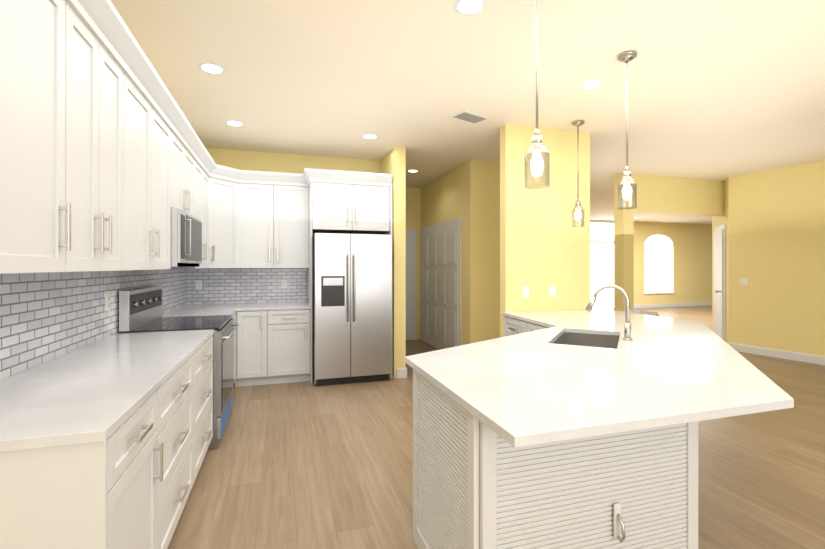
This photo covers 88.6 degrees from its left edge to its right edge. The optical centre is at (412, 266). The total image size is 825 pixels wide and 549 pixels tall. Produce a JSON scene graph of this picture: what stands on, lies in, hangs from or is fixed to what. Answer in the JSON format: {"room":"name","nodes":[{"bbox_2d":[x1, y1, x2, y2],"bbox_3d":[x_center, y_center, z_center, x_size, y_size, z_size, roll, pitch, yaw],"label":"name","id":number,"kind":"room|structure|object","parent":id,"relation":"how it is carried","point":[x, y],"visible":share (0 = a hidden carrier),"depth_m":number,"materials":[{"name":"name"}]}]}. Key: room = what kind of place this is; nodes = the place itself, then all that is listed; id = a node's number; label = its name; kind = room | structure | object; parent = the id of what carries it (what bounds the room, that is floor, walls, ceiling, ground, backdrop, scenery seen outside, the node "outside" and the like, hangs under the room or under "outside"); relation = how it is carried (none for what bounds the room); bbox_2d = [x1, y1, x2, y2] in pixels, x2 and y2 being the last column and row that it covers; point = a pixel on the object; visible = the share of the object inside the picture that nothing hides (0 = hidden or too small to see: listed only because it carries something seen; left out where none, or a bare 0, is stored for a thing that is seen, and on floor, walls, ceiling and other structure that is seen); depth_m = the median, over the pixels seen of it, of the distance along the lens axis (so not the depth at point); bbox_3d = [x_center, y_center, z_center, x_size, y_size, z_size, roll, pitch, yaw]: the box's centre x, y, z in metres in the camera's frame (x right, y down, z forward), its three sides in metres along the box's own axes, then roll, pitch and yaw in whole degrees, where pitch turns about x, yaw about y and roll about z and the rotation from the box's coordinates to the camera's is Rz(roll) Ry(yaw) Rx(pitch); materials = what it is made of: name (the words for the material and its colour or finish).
{"room":"kitchen","nodes":[
{"label":"kitchen","id":0,"kind":"room"},
{"bbox_2d":[0,0,185,380],"bbox_3d":[-1.469,-0.047,0.739,0.120,2.880,9.620,0,0,-17],"label":"wall","id":1,"kind":"structure","parent":0,"point":[170,129],"depth_m":2.69,"materials":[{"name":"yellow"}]},
{"bbox_2d":[0,0,79,273],"bbox_3d":[-1.415,-0.492,1.356,0.340,1.030,0.528,0,0,-17],"label":"upper cabinet","id":2,"kind":"object","parent":1,"relation":"attached to","point":[40,39],"depth_m":1.44,"materials":[{"name":"white wood"}]},
{"bbox_2d":[0,269,186,379],"bbox_3d":[-1.910,0.235,2.371,0.002,0.484,6.000,0,0,-17],"label":"backsplash","id":3,"kind":"structure","parent":1,"relation":"attached to","point":[45,317],"depth_m":2.26,"materials":[{"name":"tile"}]},
{"bbox_2d":[105,293,109,310],"bbox_3d":[-2.052,0.243,2.851,0.010,0.115,0.072,0,0,-17],"label":"electrical outlet","id":4,"kind":"object","parent":3,"relation":"attached to","point":[107,302],"visible":1,"depth_m":2.84,"materials":[{"name":"white plastic"}]},
{"bbox_2d":[80,12,131,271],"bbox_3d":[-1.565,-0.492,1.842,0.340,1.030,0.730,0,0,-17],"label":"upper cabinet","id":5,"kind":"object","parent":1,"relation":"attached to","point":[105,90],"depth_m":1.94,"materials":[{"name":"white wood"}]},
{"bbox_2d":[132,80,175,269],"bbox_3d":[-1.800,-0.492,2.602,0.340,1.030,1.100,0,0,-17],"label":"upper cabinet","id":6,"kind":"object","parent":1,"relation":"attached to","point":[153,141],"depth_m":2.63,"materials":[{"name":"white wood"}]},
{"bbox_2d":[176,136,195,216],"bbox_3d":[-2.079,-0.722,3.502,0.340,0.571,0.904,0,0,-17],"label":"upper cabinet","id":7,"kind":"object","parent":1,"relation":"attached to","point":[185,163],"depth_m":3.56,"materials":[{"name":"white wood"}]},
{"bbox_2d":[171,208,201,266],"bbox_3d":[-2.031,-0.214,3.517,0.442,0.435,0.894,0,0,-17],"label":"microwave","id":8,"kind":"object","parent":7,"relation":"attached to","point":[186,239],"visible":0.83,"depth_m":3.31,"materials":[{"name":"silver metal"}]},
{"bbox_2d":[176,156,211,268],"bbox_3d":[-2.312,-0.492,4.316,0.376,1.030,0.910,0,0,-17],"label":"upper cabinet","id":9,"kind":"object","parent":1,"relation":"attached to","point":[203,180],"depth_m":4.53,"materials":[{"name":"white wood"}]},
{"bbox_2d":[187,148,378,304],"bbox_3d":[-1.641,-0.047,5.658,2.460,2.880,0.120,0,0,-17],"label":"wall","id":10,"kind":"structure","parent":0,"point":[236,159],"depth_m":5.58,"materials":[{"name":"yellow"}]},
{"bbox_2d":[204,160,243,267],"bbox_3d":[-2.377,-0.562,5.014,0.666,1.170,0.666,0,0,-17],"label":"upper cabinet","id":11,"kind":"object","parent":10,"relation":"attached to","point":[227,196],"depth_m":4.96,"materials":[{"name":"white wood"}]},
{"bbox_2d":[187,268,306,304],"bbox_3d":[-2.103,0.235,5.450,1.450,0.484,0.002,0,0,-17],"label":"backsplash","id":12,"kind":"structure","parent":10,"relation":"attached to","point":[238,285],"depth_m":5.44,"materials":[{"name":"tile"}]},
{"bbox_2d":[196,280,201,289],"bbox_3d":[-2.663,0.233,5.271,0.072,0.115,0.010,0,0,-17],"label":"electrical outlet","id":13,"kind":"object","parent":12,"relation":"attached to","point":[198,284],"visible":1,"depth_m":5.27,"materials":[{"name":"white plastic"}]},
{"bbox_2d":[282,280,286,287],"bbox_3d":[-1.688,0.233,5.572,0.072,0.115,0.010,0,0,-17],"label":"electrical outlet","id":14,"kind":"object","parent":12,"relation":"attached to","point":[284,283],"visible":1,"depth_m":5.57,"materials":[{"name":"white plastic"}]},
{"bbox_2d":[244,180,311,267],"bbox_3d":[-1.775,-0.492,5.352,0.887,1.030,0.377,0,0,-17],"label":"upper cabinet","id":15,"kind":"object","parent":10,"relation":"attached to","point":[276,234],"depth_m":5.22,"materials":[{"name":"white wood"}]},
{"bbox_2d":[308,169,391,234],"bbox_3d":[-0.838,-0.794,5.496,0.949,0.705,0.656,0,0,-17],"label":"upper cabinet","id":16,"kind":"object","parent":10,"relation":"attached to","point":[347,207],"depth_m":5.18,"materials":[{"name":"white wood"}]},
{"bbox_2d":[379,147,405,377],"bbox_3d":[-0.552,-0.047,6.550,0.150,2.880,2.660,0,0,-17],"label":"wall","id":17,"kind":"structure","parent":0,"point":[393,161],"depth_m":5.28,"materials":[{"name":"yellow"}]},
{"bbox_2d":[396,367,406,377],"bbox_3d":[-0.505,1.331,6.477,0.136,0.125,2.526,0,0,-17],"label":"baseboard","id":18,"kind":"structure","parent":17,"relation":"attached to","point":[401,372],"depth_m":5.27,"materials":[{"name":"white wood"}]},
{"bbox_2d":[406,187,420,339],"bbox_3d":[-0.301,-0.047,7.957,1.160,2.880,0.120,0,0,-17],"label":"wall","id":19,"kind":"structure","parent":0,"point":[413,207],"depth_m":8.02,"materials":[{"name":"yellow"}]},
{"bbox_2d":[406,228,415,339],"bbox_3d":[-0.363,0.338,7.852,0.900,2.110,0.039,0,0,-17],"label":"door frame","id":20,"kind":"structure","parent":19,"relation":"attached to","point":[410,283],"depth_m":7.95,"materials":[{"name":"white wood"}]},
{"bbox_2d":[421,160,480,344],"bbox_3d":[0.541,-0.047,6.993,0.120,2.880,2.220,0,0,-17],"label":"wall","id":21,"kind":"structure","parent":0,"point":[468,192],"depth_m":6.08,"materials":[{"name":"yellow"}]},
{"bbox_2d":[421,217,460,349],"bbox_3d":[0.416,0.338,7.080,0.064,2.110,1.840,0,0,-17],"label":"door","id":22,"kind":"structure","parent":21,"relation":"attached to","point":[440,286],"depth_m":6.88,"materials":[{"name":"white wood"}]},
{"bbox_2d":[110,0,824,224],"bbox_3d":[4.808,-1.537,8.900,17.300,0.100,21.500,0,0,-17],"label":"ceiling","id":23,"kind":"structure","parent":0,"point":[721,90],"depth_m":3.35,"materials":[{"name":"beige paint"}]},
{"bbox_2d":[198,62,225,73],"bbox_3d":[-1.504,-1.484,3.171,0.190,0.006,0.190,0,0,-17],"label":"recessed light","id":24,"kind":"object","parent":23,"relation":"in","point":[213,68],"visible":1,"depth_m":3.16,"materials":[{"name":"white"}]},
{"bbox_2d":[225,120,244,125],"bbox_3d":[-1.842,-1.484,4.387,0.190,0.006,0.190,0,0,-17],"label":"recessed light","id":25,"kind":"object","parent":23,"relation":"in","point":[234,122],"visible":1,"depth_m":4.37,"materials":[{"name":"white plastic"}]},
{"bbox_2d":[362,133,377,138],"bbox_3d":[-0.485,-1.484,4.825,0.190,0.006,0.190,0,0,-17],"label":"recessed light","id":26,"kind":"object","parent":23,"relation":"in","point":[369,135],"visible":1,"depth_m":4.81,"materials":[{"name":"white plastic"}]},
{"bbox_2d":[453,0,486,14],"bbox_3d":[0.327,-1.484,2.406,0.190,0.006,0.190,0,0,-17],"label":"recessed light","id":27,"kind":"object","parent":23,"relation":"in","point":[467,7],"visible":1,"depth_m":2.41,"materials":[{"name":"white plastic"}]},
{"bbox_2d":[451,110,488,123],"bbox_3d":[0.573,-1.481,4.211,0.340,0.011,0.200,0,0,-37],"label":"ceiling vent","id":28,"kind":"object","parent":23,"relation":"in","point":[470,117],"visible":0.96,"depth_m":4.19,"materials":[{"name":"white metal"}]},
{"bbox_2d":[525,0,549,188],"bbox_3d":[0.639,-0.947,2.170,0.124,1.080,0.124,0,0,-17],"label":"pendant light","id":29,"kind":"object","parent":23,"relation":"hanging from","point":[536,162],"visible":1,"depth_m":2.16,"materials":[{"name":"clear glass"}]},
{"bbox_2d":[572,120,583,226],"bbox_3d":[1.706,-0.947,4.357,0.124,1.080,0.124,0,0,-17],"label":"pendant light","id":30,"kind":"object","parent":23,"relation":"hanging from","point":[578,124],"visible":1,"depth_m":4.35,"materials":[{"name":"silver metal"}]},
{"bbox_2d":[580,79,604,88],"bbox_3d":[1.464,-1.484,3.449,0.190,0.006,0.190,0,0,-17],"label":"recessed light","id":31,"kind":"object","parent":23,"relation":"in","point":[591,83],"visible":1,"depth_m":3.43,"materials":[{"name":"white plastic"}]},
{"bbox_2d":[617,51,636,209],"bbox_3d":[1.510,-0.947,2.975,0.124,1.080,0.124,0,0,-17],"label":"pendant light","id":32,"kind":"object","parent":23,"relation":"hanging from","point":[626,57],"visible":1,"depth_m":2.97,"materials":[{"name":"clear glass"}]},
{"bbox_2d":[481,161,499,340],"bbox_3d":[1.473,-0.047,6.182,1.180,2.880,0.120,0,0,-17],"label":"wall","id":33,"kind":"structure","parent":0,"point":[490,171],"depth_m":6.01,"materials":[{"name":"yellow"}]},
{"bbox_2d":[167,305,824,548],"bbox_3d":[4.808,1.443,8.900,17.300,0.100,21.500,0,0,-17],"label":"floor","id":34,"kind":"structure","parent":0,"point":[302,465],"depth_m":2.88,"materials":[{"name":"brown wood"}]},
{"bbox_2d":[0,384,163,548],"bbox_3d":[-1.282,0.952,1.410,0.626,0.883,0.548,0,0,-17],"label":"base cabinet","id":35,"kind":"object","parent":34,"relation":"on","point":[110,495],"depth_m":1.23,"materials":[{"name":"white wood"}]},
{"bbox_2d":[0,329,213,451],"bbox_3d":[-1.500,0.494,2.125,0.631,0.032,2.067,0,0,-17],"label":"countertop","id":36,"kind":"structure","parent":35,"relation":"on","point":[69,400],"depth_m":1.65,"materials":[{"name":"white stone"}]},
{"bbox_2d":[119,286,238,449],"bbox_3d":[-1.888,0.785,3.561,0.726,1.215,0.892,0,0,-17],"label":"range","id":37,"kind":"object","parent":34,"relation":"on","point":[140,309],"visible":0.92,"depth_m":3.32,"materials":[{"name":"silver metal"}]},
{"bbox_2d":[164,352,195,548],"bbox_3d":[-1.465,0.952,2.003,0.626,0.883,0.817,0,0,-17],"label":"base cabinet","id":38,"kind":"object","parent":34,"relation":"on","point":[180,388],"depth_m":2.14,"materials":[{"name":"white wood"}]},
{"bbox_2d":[161,316,243,386],"bbox_3d":[-2.164,0.952,4.373,0.692,0.883,0.806,0,0,-17],"label":"base cabinet","id":39,"kind":"object","parent":34,"relation":"on","point":[239,332],"depth_m":4.83,"materials":[{"name":"white wood"}]},
{"bbox_2d":[196,332,213,476],"bbox_3d":[-1.697,0.952,2.752,0.626,0.883,0.751,0,0,-17],"label":"base cabinet","id":40,"kind":"object","parent":34,"relation":"on","point":[204,354],"depth_m":2.84,"materials":[{"name":"white wood"}]},
{"bbox_2d":[244,320,275,385],"bbox_3d":[-1.913,0.952,5.144,0.416,0.883,0.693,0,0,-17],"label":"base cabinet","id":41,"kind":"object","parent":34,"relation":"on","point":[259,335],"depth_m":4.91,"materials":[{"name":"white wood"}]},
{"bbox_2d":[276,316,311,383],"bbox_3d":[-1.578,0.952,5.283,0.552,0.883,0.626,0,0,-17],"label":"base cabinet","id":42,"kind":"object","parent":34,"relation":"on","point":[293,333],"depth_m":5.02,"materials":[{"name":"white wood"}]},
{"bbox_2d":[162,300,311,319],"bbox_3d":[-1.891,0.494,4.774,1.451,0.032,1.413,0,0,-17],"label":"countertop","id":43,"kind":"structure","parent":42,"relation":"on","point":[241,311],"depth_m":4.91,"materials":[{"name":"white stone"}]},
{"bbox_2d":[312,233,391,385],"bbox_3d":[-0.796,0.505,5.346,0.910,1.775,0.915,0,0,-17],"label":"fridge","id":44,"kind":"object","parent":34,"relation":"on","point":[351,308],"visible":1,"depth_m":4.98,"materials":[{"name":"silver metal"}]},
{"bbox_2d":[413,310,779,548],"bbox_3d":[1.438,0.952,3.172,3.339,0.884,2.643,0,0,-17],"label":"kitchen island","id":45,"kind":"object","parent":34,"relation":"on","point":[472,490],"depth_m":1.63,"materials":[{"name":"white wood"}]},
{"bbox_2d":[405,309,793,448],"bbox_3d":[1.204,0.493,2.977,2.810,0.032,2.876,0,0,-17],"label":"island countertop","id":46,"kind":"structure","parent":45,"relation":"on","point":[553,376],"depth_m":1.82,"materials":[{"name":"white stone"}]},
{"bbox_2d":[586,284,631,339],"bbox_3d":[1.314,0.299,2.806,0.245,0.357,0.212,0,0,-17],"label":"faucet","id":47,"kind":"object","parent":46,"relation":"on","point":[627,329],"visible":1,"depth_m":2.75,"materials":[{"name":"silver metal"}]},
{"bbox_2d":[500,124,589,337],"bbox_3d":[1.462,-0.047,4.629,1.060,2.880,0.120,0,0,-17],"label":"wall","id":48,"kind":"structure","parent":0,"point":[544,245],"depth_m":4.55,"materials":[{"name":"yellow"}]},
{"bbox_2d":[523,287,528,297],"bbox_3d":[1.204,0.273,4.481,0.072,0.115,0.010,0,0,-17],"label":"outlet","id":49,"kind":"object","parent":48,"relation":"attached to","point":[525,292],"visible":1,"depth_m":4.48,"materials":[{"name":"white plastic"}]},
{"bbox_2d":[550,286,555,296],"bbox_3d":[1.519,0.273,4.579,0.072,0.115,0.010,0,0,-17],"label":"switch","id":50,"kind":"object","parent":48,"relation":"attached to","point":[552,291],"visible":1,"depth_m":4.58,"materials":[{"name":"white plastic"}]},
{"bbox_2d":[614,172,633,310],"bbox_3d":[3.390,-0.047,6.786,0.200,2.880,0.200,0,0,-17],"label":"column","id":51,"kind":"structure","parent":0,"point":[624,249],"depth_m":6.71,"materials":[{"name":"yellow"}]},
{"bbox_2d":[590,220,711,303],"bbox_3d":[5.139,-0.047,13.409,14.000,2.880,0.120,0,0,-17],"label":"wall","id":52,"kind":"structure","parent":0,"point":[692,263],"depth_m":14.65,"materials":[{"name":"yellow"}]},
{"bbox_2d":[590,221,613,308],"bbox_3d":[6.214,-0.027,13.658,1.300,2.840,0.039,0,0,-17],"label":"window","id":53,"kind":"structure","parent":52,"relation":"attached to","point":[601,253],"depth_m":13.61,"materials":[{"name":"white glass"}]},
{"bbox_2d":[644,235,674,294],"bbox_3d":[8.363,-0.062,14.325,1.320,2.011,0.030,0,0,-17],"label":"window","id":54,"kind":"structure","parent":52,"relation":"in","point":[658,264],"depth_m":14.33,"materials":[{"name":"white glass"}]},
{"bbox_2d":[634,302,711,307],"bbox_3d":[9.296,1.331,14.624,5.140,0.125,0.014,0,0,-17],"label":"baseboard","id":55,"kind":"structure","parent":52,"relation":"attached to","point":[672,305],"depth_m":14.50,"materials":[{"name":"white wood"}]},
{"bbox_2d":[634,174,724,215],"bbox_3d":[4.834,-1.187,7.244,2.830,0.600,0.120,0,0,-17],"label":"wall","id":56,"kind":"structure","parent":0,"point":[674,195],"depth_m":7.07,"materials":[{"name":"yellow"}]},
{"bbox_2d":[712,161,824,355],"bbox_3d":[6.743,-0.047,6.960,2.750,2.880,3.450,0,0,-17],"label":"wall","id":57,"kind":"structure","parent":0,"point":[773,220],"depth_m":6.47,"materials":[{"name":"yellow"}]},
{"bbox_2d":[714,224,725,341],"bbox_3d":[5.600,0.333,7.698,0.721,2.120,0.721,0,0,-17],"label":"door","id":58,"kind":"structure","parent":57,"relation":"attached to","point":[720,281],"depth_m":7.46,"materials":[{"name":"white wood"}]},
{"bbox_2d":[740,278,747,285],"bbox_3d":[5.372,0.253,6.847,0.010,0.115,0.110,0,0,-27],"label":"light switch","id":59,"kind":"object","parent":57,"relation":"attached to","point":[743,281],"visible":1,"depth_m":6.84,"materials":[{"name":"white plastic"}]},
{"bbox_2d":[728,342,824,364],"bbox_3d":[5.776,1.331,6.031,0.014,0.125,2.280,0,0,-27],"label":"baseboard","id":60,"kind":"structure","parent":57,"relation":"attached to","point":[797,356],"depth_m":6.42,"materials":[{"name":"white wood"}]}
]}

